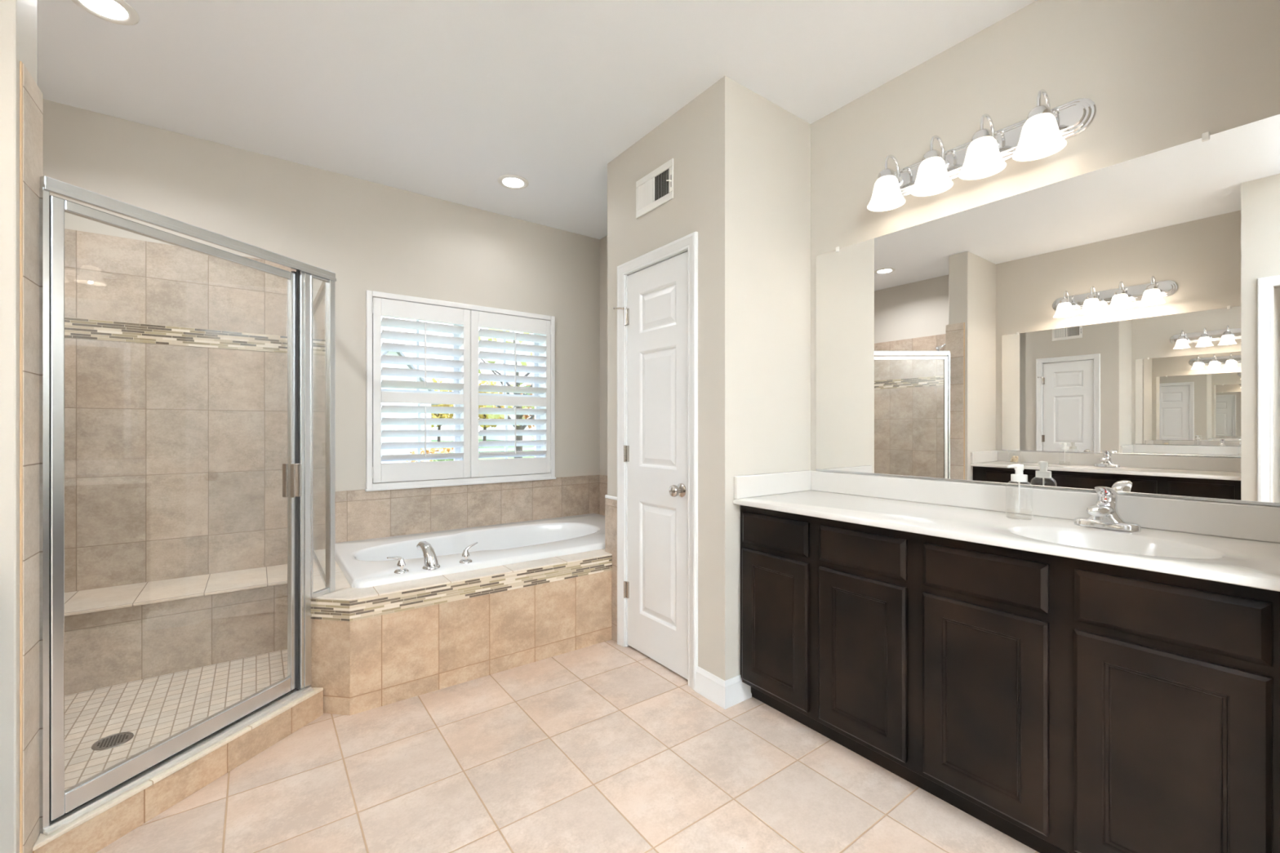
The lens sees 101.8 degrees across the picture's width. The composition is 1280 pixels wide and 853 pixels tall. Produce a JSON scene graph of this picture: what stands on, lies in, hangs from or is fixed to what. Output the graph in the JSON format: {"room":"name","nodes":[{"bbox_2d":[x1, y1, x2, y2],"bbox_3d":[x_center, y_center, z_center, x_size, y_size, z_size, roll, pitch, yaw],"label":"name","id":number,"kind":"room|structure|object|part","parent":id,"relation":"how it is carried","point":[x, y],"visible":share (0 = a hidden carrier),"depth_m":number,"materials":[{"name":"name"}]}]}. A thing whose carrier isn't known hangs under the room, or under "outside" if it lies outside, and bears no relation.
{"room":"bathroom","nodes":[
{"label":"bathroom","id":0,"kind":"room"},
{"bbox_2d":[0,0,43,852],"bbox_3d":[-1.832,-0.160,1.169,0.620,2.740,0.178,0,0,-36],"label":"wall partition","id":1,"kind":"structure","parent":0,"point":[21,100],"depth_m":1.30,"materials":[{"name":"beige paint"}]},
{"bbox_3d":[-1.549,0.147,1.302,0.004,2.125,0.010,0,0,-36],"label":"edge trim","id":2,"kind":"part","parent":1,"relation":"part of","materials":[{"name":"beige tile"}]},
{"bbox_2d":[64,648,309,790],"bbox_3d":[-1.934,1.169,1.871,1.267,0.079,1.093,0,0,-36],"label":"floor","id":3,"kind":"structure","parent":0,"point":[154,709],"depth_m":2.11,"materials":[{"name":"tile"}]},
{"bbox_2d":[91,732,133,750],"bbox_3d":[-1.897,1.128,1.871,0.108,0.003,0.108,0,0,-36],"label":"shower drain","id":4,"kind":"object","parent":3,"relation":"on","point":[113,740],"visible":1,"depth_m":1.87,"materials":[{"name":"metal"}]},
{"bbox_2d":[64,564,287,695],"bbox_3d":[-2.370,0.955,2.461,1.266,0.350,0.401,0,0,-36],"label":"shower bench","id":5,"kind":"object","parent":3,"relation":"on","point":[115,635],"visible":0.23,"depth_m":2.41,"materials":[{"name":"tile"}]},
{"bbox_2d":[43,98,599,592],"bbox_3d":[-1.714,-0.160,3.300,3.640,2.740,0.174,0,0,-36],"label":"wall","id":6,"kind":"structure","parent":0,"point":[175,357],"depth_m":2.84,"materials":[{"name":"beige paint"}]},
{"bbox_2d":[381,320,544,462],"bbox_3d":[-1.229,-0.235,3.665,1.175,1.140,0.162,0,0,-36],"label":"window","id":7,"kind":"structure","parent":6,"relation":"in","point":[456,450],"depth_m":3.67,"materials":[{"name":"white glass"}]},
{"bbox_3d":[-1.499,-0.235,3.514,0.538,1.116,0.065,0,0,-36],"label":"sash","id":8,"kind":"part","parent":7,"relation":"part of","materials":[{"name":"white wood"}]},
{"bbox_2d":[364,289,555,491],"bbox_3d":[-1.169,-0.226,3.585,1.295,1.238,0.083,0,0,-36],"label":"plantation shutters","id":9,"kind":"object","parent":7,"relation":"attached to","point":[470,317],"visible":1,"depth_m":3.53,"materials":[{"name":"white paint"}]},
{"bbox_3d":[-1.417,-0.231,3.408,0.604,1.152,0.027,0,0,-36],"label":"panel","id":10,"kind":"part","parent":9,"relation":"part of","materials":[{"name":"white paint"}]},
{"bbox_3d":[-1.393,-0.474,3.374,0.009,0.417,0.010,0,0,-36],"label":"tilt rod","id":11,"kind":"part","parent":9,"relation":"part of","materials":[{"name":"white paint"}]},
{"bbox_3d":[-1.393,0.021,3.374,0.009,0.337,0.010,0,0,-36],"label":"tilt rod","id":12,"kind":"part","parent":9,"relation":"part of","materials":[{"name":"white paint"}]},
{"bbox_3d":[-0.928,-0.231,3.769,0.604,1.152,0.027,0,0,-36],"label":"panel","id":13,"kind":"part","parent":9,"relation":"part of","materials":[{"name":"white paint"}]},
{"bbox_3d":[-0.896,-0.474,3.741,0.009,0.417,0.010,0,0,-36],"label":"tilt rod","id":14,"kind":"part","parent":9,"relation":"part of","materials":[{"name":"white paint"}]},
{"bbox_3d":[-0.896,0.021,3.741,0.009,0.337,0.010,0,0,-36],"label":"tilt rod","id":15,"kind":"part","parent":9,"relation":"part of","materials":[{"name":"white paint"}]},
{"bbox_3d":[-1.229,-0.235,3.665,1.175,1.140,0.162,0,0,-36],"label":"frame","id":16,"kind":"part","parent":7,"relation":"part of","materials":[{"name":"white wood"}]},
{"bbox_3d":[-1.005,-0.235,3.878,0.538,1.116,0.065,0,0,-36],"label":"sash","id":17,"kind":"part","parent":7,"relation":"part of","materials":[{"name":"white wood"}]},
{"bbox_2d":[36,0,1036,239],"bbox_3d":[-0.034,-1.580,0.845,3.950,0.100,6.400,0,0,-36],"label":"ceiling","id":18,"kind":"structure","parent":0,"point":[443,100],"depth_m":2.24,"materials":[{"name":"white paint"}]},
{"bbox_2d":[71,0,139,25],"bbox_3d":[-1.940,-1.525,1.880,0.188,0.008,0.188,0,0,-36],"label":"recessed light","id":19,"kind":"object","parent":18,"relation":"in","point":[116,11],"visible":1,"depth_m":1.90,"materials":[{"name":"white metal"}]},
{"bbox_2d":[497,174,528,189],"bbox_3d":[-0.790,-1.525,3.239,0.188,0.008,0.188,0,0,-36],"label":"recessed light","id":20,"kind":"object","parent":18,"relation":"in","point":[508,181],"visible":1,"depth_m":3.23,"materials":[{"name":"white metal"}]},
{"bbox_2d":[71,639,1039,852],"bbox_3d":[-0.034,1.250,0.845,3.950,0.080,6.400,0,0,-36],"label":"floor","id":21,"kind":"structure","parent":0,"point":[604,747],"depth_m":1.74,"materials":[{"name":"tile"}]},
{"bbox_2d":[32,687,323,852],"bbox_3d":[-1.521,1.152,1.791,0.134,0.116,0.871,0,0,17],"label":"shower curb","id":22,"kind":"object","parent":21,"relation":"on","point":[100,828],"visible":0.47,"depth_m":1.67,"materials":[{"name":"tile"}]},
{"bbox_2d":[39,175,336,835],"bbox_3d":[-1.562,0.208,2.253,0.465,1.772,1.686,0,0,-10],"label":"shower door frame","id":23,"kind":"structure","parent":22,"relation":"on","point":[308,474],"depth_m":1.68,"materials":[{"name":"metal"}]},
{"bbox_3d":[-1.558,-0.659,2.259,0.453,0.038,1.682,0,0,-10],"label":"header rail","id":24,"kind":"part","parent":23,"relation":"part of","materials":[{"name":"metal"}]},
{"bbox_3d":[-1.427,0.216,2.131,0.060,0.137,0.034,0,0,15],"label":"door handle","id":25,"kind":"part","parent":23,"relation":"part of","materials":[{"name":"silver metal"}]},
{"bbox_3d":[-1.394,0.216,2.164,0.027,1.725,0.052,0,0,25],"label":"strike post","id":26,"kind":"part","parent":23,"relation":"part of","materials":[{"name":"metal"}]},
{"bbox_3d":[-1.639,0.028,2.660,0.006,1.355,0.932,0,0,-36],"label":"glass panel","id":27,"kind":"part","parent":23,"relation":"part of","materials":[{"name":"clear glass"}]},
{"bbox_3d":[-1.644,0.036,2.614,0.100,1.366,1.018,0,0,-36],"label":"panel frame","id":28,"kind":"part","parent":23,"relation":"part of","materials":[{"name":"metal"}]},
{"bbox_2d":[309,548,612,715],"bbox_3d":[-0.826,0.965,3.159,2.056,0.490,1.114,0,0,-36],"label":"tub deck","id":29,"kind":"object","parent":21,"relation":"on","point":[375,646],"visible":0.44,"depth_m":2.43,"materials":[{"name":"tile"}]},
{"bbox_2d":[335,513,604,588],"bbox_3d":[-0.814,0.887,3.250,1.860,0.402,0.980,0,0,-36],"label":"bathtub","id":30,"kind":"object","parent":29,"relation":"on","point":[364,563],"visible":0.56,"depth_m":3.08,"materials":[{"name":"white ceramic"}]},
{"bbox_2d":[386,541,477,573],"bbox_3d":[-1.029,0.626,2.585,0.434,0.120,0.154,0,0,-36],"label":"tub faucet","id":31,"kind":"object","parent":30,"relation":"on","point":[430,560],"visible":1,"depth_m":2.53,"materials":[{"name":"silver metal"}]},
{"bbox_3d":[-1.153,0.623,2.450,0.019,0.036,0.075,0,0,41],"label":"lever","id":32,"kind":"part","parent":31,"relation":"part of","materials":[{"name":"silver metal"}]},
{"bbox_3d":[-1.134,0.654,2.471,0.064,0.064,0.064,0,0,-36],"label":"handle","id":33,"kind":"part","parent":31,"relation":"part of","materials":[{"name":"silver metal"}]},
{"bbox_3d":[-1.044,0.626,2.574,0.085,0.120,0.154,0,0,-36],"label":"spout","id":34,"kind":"part","parent":31,"relation":"part of","materials":[{"name":"silver metal"}]},
{"bbox_3d":[-0.889,0.654,2.653,0.064,0.064,0.064,0,0,-36],"label":"handle","id":35,"kind":"part","parent":31,"relation":"part of","materials":[{"name":"silver metal"}]},
{"bbox_3d":[-0.869,0.617,2.672,0.073,0.046,0.019,0,0,-44],"label":"lever","id":36,"kind":"part","parent":31,"relation":"part of","materials":[{"name":"silver metal"}]},
{"bbox_2d":[740,505,1279,852],"bbox_3d":[1.102,0.774,1.845,0.532,0.871,1.538,0,0,-36],"label":"vanity cabinet","id":37,"kind":"object","parent":21,"relation":"on","point":[1061,704],"visible":0.95,"depth_m":1.44,"materials":[{"name":"brown wood"}]},
{"bbox_3d":[0.552,0.819,2.157,0.019,0.578,0.339,0,0,-36],"label":"cabinet door","id":38,"kind":"part","parent":37,"relation":"part of","materials":[{"name":"brown wood"}]},
{"bbox_3d":[0.552,0.439,2.157,0.019,0.134,0.339,0,0,-36],"label":"drawer","id":39,"kind":"part","parent":37,"relation":"part of","materials":[{"name":"brown wood"}]},
{"bbox_3d":[0.780,0.439,1.849,0.019,0.134,0.329,0,0,-36],"label":"drawer","id":40,"kind":"part","parent":37,"relation":"part of","materials":[{"name":"brown wood"}]},
{"bbox_3d":[0.780,0.819,1.849,0.019,0.578,0.329,0,0,-36],"label":"cabinet door","id":41,"kind":"part","parent":37,"relation":"part of","materials":[{"name":"brown wood"}]},
{"bbox_3d":[1.008,0.819,1.540,0.019,0.578,0.328,0,0,-36],"label":"cabinet door","id":42,"kind":"part","parent":37,"relation":"part of","materials":[{"name":"brown wood"}]},
{"bbox_3d":[1.008,0.439,1.540,0.019,0.134,0.328,0,0,-36],"label":"drawer","id":43,"kind":"part","parent":37,"relation":"part of","materials":[{"name":"brown wood"}]},
{"bbox_2d":[733,470,1279,591],"bbox_3d":[1.092,0.330,1.837,0.560,0.230,1.539,0,0,-36],"label":"countertop","id":44,"kind":"structure","parent":37,"relation":"on","point":[1228,543],"depth_m":1.65,"materials":[{"name":"white stone"}]},
{"bbox_2d":[1006,463,1033,519],"bbox_3d":[1.311,0.220,1.798,0.078,0.188,0.078,0,0,-36],"label":"soap dispenser","id":45,"kind":"object","parent":44,"relation":"on","point":[1019,477],"visible":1,"depth_m":1.79,"materials":[{"name":"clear plastic"}]},
{"bbox_2d":[1007,482,1033,519],"bbox_3d":[1.311,0.246,1.798,0.078,0.135,0.078,0,0,-36],"label":"bottle","id":46,"kind":"object","parent":45,"relation":"attached to","point":[1019,509],"depth_m":1.80,"materials":[{"name":"clear plastic"}]},
{"bbox_2d":[1073,486,1141,532],"bbox_3d":[1.433,0.248,1.611,0.150,0.133,0.160,0,0,-36],"label":"faucet","id":47,"kind":"object","parent":44,"relation":"on","point":[1104,514],"visible":1,"depth_m":1.61,"materials":[{"name":"silver metal"}]},
{"bbox_3d":[1.420,0.257,1.601,0.118,0.044,0.053,0,0,-36],"label":"spout","id":48,"kind":"part","parent":47,"relation":"part of","materials":[{"name":"silver metal"}]},
{"bbox_3d":[1.454,0.212,1.626,0.097,0.061,0.049,0,0,-36],"label":"lever","id":49,"kind":"part","parent":47,"relation":"part of","materials":[{"name":"silver metal"}]},
{"bbox_3d":[1.466,0.304,1.635,0.056,0.022,0.160,0,0,-36],"label":"plate","id":50,"kind":"part","parent":47,"relation":"part of","materials":[{"name":"silver metal"}]},
{"bbox_3d":[1.236,0.819,1.230,0.019,0.578,0.330,0,0,-36],"label":"cabinet door","id":51,"kind":"part","parent":37,"relation":"part of","materials":[{"name":"brown wood"}]},
{"bbox_3d":[1.236,0.439,1.230,0.019,0.134,0.330,0,0,-36],"label":"drawer","id":52,"kind":"part","parent":37,"relation":"part of","materials":[{"name":"brown wood"}]},
{"bbox_2d":[604,75,810,680],"bbox_3d":[0.327,-0.160,2.822,0.622,2.740,0.952,0,0,-36],"label":"wall","id":53,"kind":"structure","parent":0,"point":[742,160],"depth_m":2.39,"materials":[{"name":"beige paint"}]},
{"bbox_2d":[613,248,688,679],"bbox_3d":[0.088,0.179,2.684,0.171,2.062,0.571,0,0,-36],"label":"door","id":54,"kind":"structure","parent":53,"relation":"in","point":[655,310],"depth_m":2.66,"materials":[{"name":"white wood"}]},
{"bbox_3d":[0.174,0.302,2.481,0.066,0.066,0.066,0,0,-36],"label":"knob","id":55,"kind":"part","parent":54,"relation":"part of","materials":[{"name":"silver metal"}]},
{"bbox_2d":[635,158,673,218],"bbox_3d":[0.064,-1.215,2.653,0.026,0.196,0.305,0,0,-36],"label":"air vent","id":56,"kind":"object","parent":53,"relation":"in","point":[655,188],"visible":1,"depth_m":2.65,"materials":[{"name":"white metal"}]},
{"bbox_2d":[617,231,697,690],"bbox_3d":[0.068,0.154,2.654,0.018,2.112,0.646,0,0,-36],"label":"door frame","id":57,"kind":"structure","parent":53,"relation":"attached to","point":[690,242],"depth_m":2.43,"materials":[{"name":"white wood"}]},
{"bbox_2d":[694,666,751,709],"bbox_3d":[0.376,1.156,2.359,0.170,0.108,0.194,0,0,-36],"label":"baseboard","id":58,"kind":"structure","parent":53,"relation":"attached to","point":[726,694],"depth_m":2.29,"materials":[{"name":"white wood"}]},
{"bbox_2d":[599,0,1279,515],"bbox_3d":[0.756,-0.160,2.857,0.131,2.740,3.820,0,0,-36],"label":"wall","id":59,"kind":"structure","parent":0,"point":[1158,75],"depth_m":1.83,"materials":[{"name":"beige paint"}]},
{"bbox_2d":[866,88,1096,211],"bbox_3d":[1.211,-1.044,1.978,0.201,0.221,0.766,0,0,-36],"label":"vanity light","id":60,"kind":"object","parent":59,"relation":"attached to","point":[1044,132],"visible":1,"depth_m":1.90,"materials":[{"name":"white glass"}]},
{"bbox_3d":[1.030,-0.989,2.177,0.054,0.077,0.054,0,0,-36],"label":"bulb","id":61,"kind":"part","parent":60,"relation":"part of","materials":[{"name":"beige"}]},
{"bbox_3d":[1.030,-0.988,2.177,0.147,0.108,0.147,0,0,-36],"label":"lamp shade","id":62,"kind":"part","parent":60,"relation":"part of","materials":[{"name":"white glass"}]},
{"bbox_3d":[1.070,-1.095,2.206,0.110,0.119,0.040,0,0,-36],"label":"lamp arm","id":63,"kind":"part","parent":60,"relation":"part of","materials":[{"name":"silver metal"}]},
{"bbox_3d":[1.139,-0.989,2.031,0.054,0.077,0.054,0,0,-36],"label":"bulb","id":64,"kind":"part","parent":60,"relation":"part of","materials":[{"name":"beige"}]},
{"bbox_3d":[1.139,-0.988,2.031,0.147,0.108,0.147,0,0,-36],"label":"lamp shade","id":65,"kind":"part","parent":60,"relation":"part of","materials":[{"name":"white glass"}]},
{"bbox_3d":[1.178,-1.095,2.060,0.110,0.119,0.040,0,0,-36],"label":"lamp arm","id":66,"kind":"part","parent":60,"relation":"part of","materials":[{"name":"silver metal"}]},
{"bbox_3d":[1.242,-0.989,1.890,0.054,0.077,0.054,0,0,-36],"label":"bulb","id":67,"kind":"part","parent":60,"relation":"part of","materials":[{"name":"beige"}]},
{"bbox_3d":[1.242,-0.988,1.890,0.147,0.108,0.147,0,0,-36],"label":"lamp shade","id":68,"kind":"part","parent":60,"relation":"part of","materials":[{"name":"white glass"}]},
{"bbox_3d":[1.282,-1.095,1.919,0.110,0.119,0.040,0,0,-36],"label":"lamp arm","id":69,"kind":"part","parent":60,"relation":"part of","materials":[{"name":"silver metal"}]},
{"bbox_3d":[1.344,-0.989,1.752,0.054,0.077,0.054,0,0,-36],"label":"bulb","id":70,"kind":"part","parent":60,"relation":"part of","materials":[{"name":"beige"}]},
{"bbox_3d":[1.344,-0.988,1.752,0.147,0.108,0.147,0,0,-36],"label":"lamp shade","id":71,"kind":"part","parent":60,"relation":"part of","materials":[{"name":"white glass"}]},
{"bbox_3d":[1.383,-1.095,1.782,0.110,0.119,0.040,0,0,-36],"label":"lamp arm","id":72,"kind":"part","parent":60,"relation":"part of","materials":[{"name":"silver metal"}]},
{"bbox_2d":[815,114,1279,506],"bbox_3d":[1.323,-0.325,1.987,0.011,1.082,1.502,0,0,-36],"label":"wall mirror","id":73,"kind":"object","parent":59,"relation":"attached to","point":[1117,326],"visible":1,"depth_m":1.75,"materials":[{"name":"mirror"}]},
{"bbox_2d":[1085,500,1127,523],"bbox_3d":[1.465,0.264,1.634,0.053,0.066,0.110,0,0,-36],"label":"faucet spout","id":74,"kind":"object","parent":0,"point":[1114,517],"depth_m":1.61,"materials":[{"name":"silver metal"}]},
{"label":"outside","id":75,"kind":"structure","parent":0,"visible":0},
{"bbox_2d":[431,435,534,461],"bbox_3d":[-4.260,1.710,31.034,150.000,0.300,135.000,0,0,-36],"label":"ground","id":76,"kind":"structure","parent":75,"point":[480,437],"depth_m":39.90,"materials":[{"name":"green plant"}]},
{"bbox_2d":[381,342,439,462],"bbox_3d":[-13.183,-1.000,25.692,3.966,5.120,9.700,0,0,-36],"label":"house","id":77,"kind":"structure","parent":76,"relation":"on","point":[384,427],"depth_m":22.22,"materials":[{"name":"white"}]},
{"bbox_3d":[-11.108,-0.040,21.547,1.000,1.200,0.015,0,0,-36],"label":"pane","id":78,"kind":"part","parent":77,"relation":"part of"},
{"bbox_3d":[-9.911,-0.040,22.430,1.000,1.200,0.015,0,0,-36],"label":"pane","id":79,"kind":"part","parent":77,"relation":"part of","materials":[{"name":"clear glass"}]},
{"bbox_2d":[404,447,453,462],"bbox_3d":[-7.636,1.153,19.824,2.631,0.942,1.874,0,0,-36],"label":"shrub","id":80,"kind":"object","parent":76,"relation":"on","point":[432,451],"visible":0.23,"depth_m":19.60,"materials":[{"name":"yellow plant"}]},
{"bbox_2d":[430,458,453,461],"bbox_3d":[-5.771,1.204,16.211,1.626,0.768,1.204,0,0,-36],"label":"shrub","id":81,"kind":"object","parent":76,"relation":"on","point":[451,459],"visible":0.05,"depth_m":15.95,"materials":[{"name":"green plant"}]},
{"bbox_2d":[431,377,453,441],"bbox_3d":[-18.661,-1.501,48.354,4.903,6.230,4.973,0,0,-36],"label":"tree","id":82,"kind":"object","parent":76,"relation":"on","point":[434,415],"visible":0.14,"depth_m":47.84,"materials":[{"name":"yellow plant"}]},
{"bbox_2d":[431,413,453,440],"bbox_3d":[-24.050,-1.450,64.899,3.493,6.020,9.700,0,0,-36],"label":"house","id":83,"kind":"structure","parent":76,"relation":"on","point":[445,427],"depth_m":60.98,"materials":[{"name":"white"}]},
{"bbox_3d":[-21.880,-0.040,60.824,1.000,1.200,0.015,0,0,-36],"label":"pane","id":84,"kind":"part","parent":83,"relation":"part of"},
{"bbox_2d":[478,380,512,440],"bbox_3d":[-13.046,-1.281,43.797,4.803,5.791,4.885,0,0,-36],"label":"tree","id":85,"kind":"object","parent":76,"relation":"on","point":[493,383],"visible":0.15,"depth_m":43.40,"materials":[{"name":"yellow plant"}]},
{"bbox_2d":[478,328,534,457],"bbox_3d":[-3.426,-0.907,14.906,3.094,5.042,3.249,0,0,-36],"label":"tree","id":86,"kind":"object","parent":76,"relation":"on","point":[493,416],"visible":0.11,"depth_m":14.76,"materials":[{"name":"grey plant"}]},
{"bbox_2d":[479,405,533,440],"bbox_3d":[-16.840,-1.200,65.249,3.554,5.520,9.700,0,0,-36],"label":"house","id":87,"kind":"structure","parent":76,"relation":"on","point":[512,416],"depth_m":62.37,"materials":[{"name":"white"}]},
{"bbox_2d":[511,383,534,429],"bbox_3d":[-7.604,-1.043,40.385,4.839,5.315,4.822,0,0,-36],"label":"tree","id":88,"kind":"object","parent":76,"relation":"on","point":[526,416],"visible":0.04,"depth_m":40.22,"materials":[{"name":"grey plant"}]},
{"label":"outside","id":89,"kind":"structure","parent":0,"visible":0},
{"bbox_2d":[434,446,534,453],"bbox_3d":[-9.010,1.544,37.471,150.000,0.029,5.000,0,0,-36],"label":"road","id":90,"kind":"structure","parent":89,"point":[529,448],"depth_m":36.23,"materials":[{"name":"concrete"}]}
]}

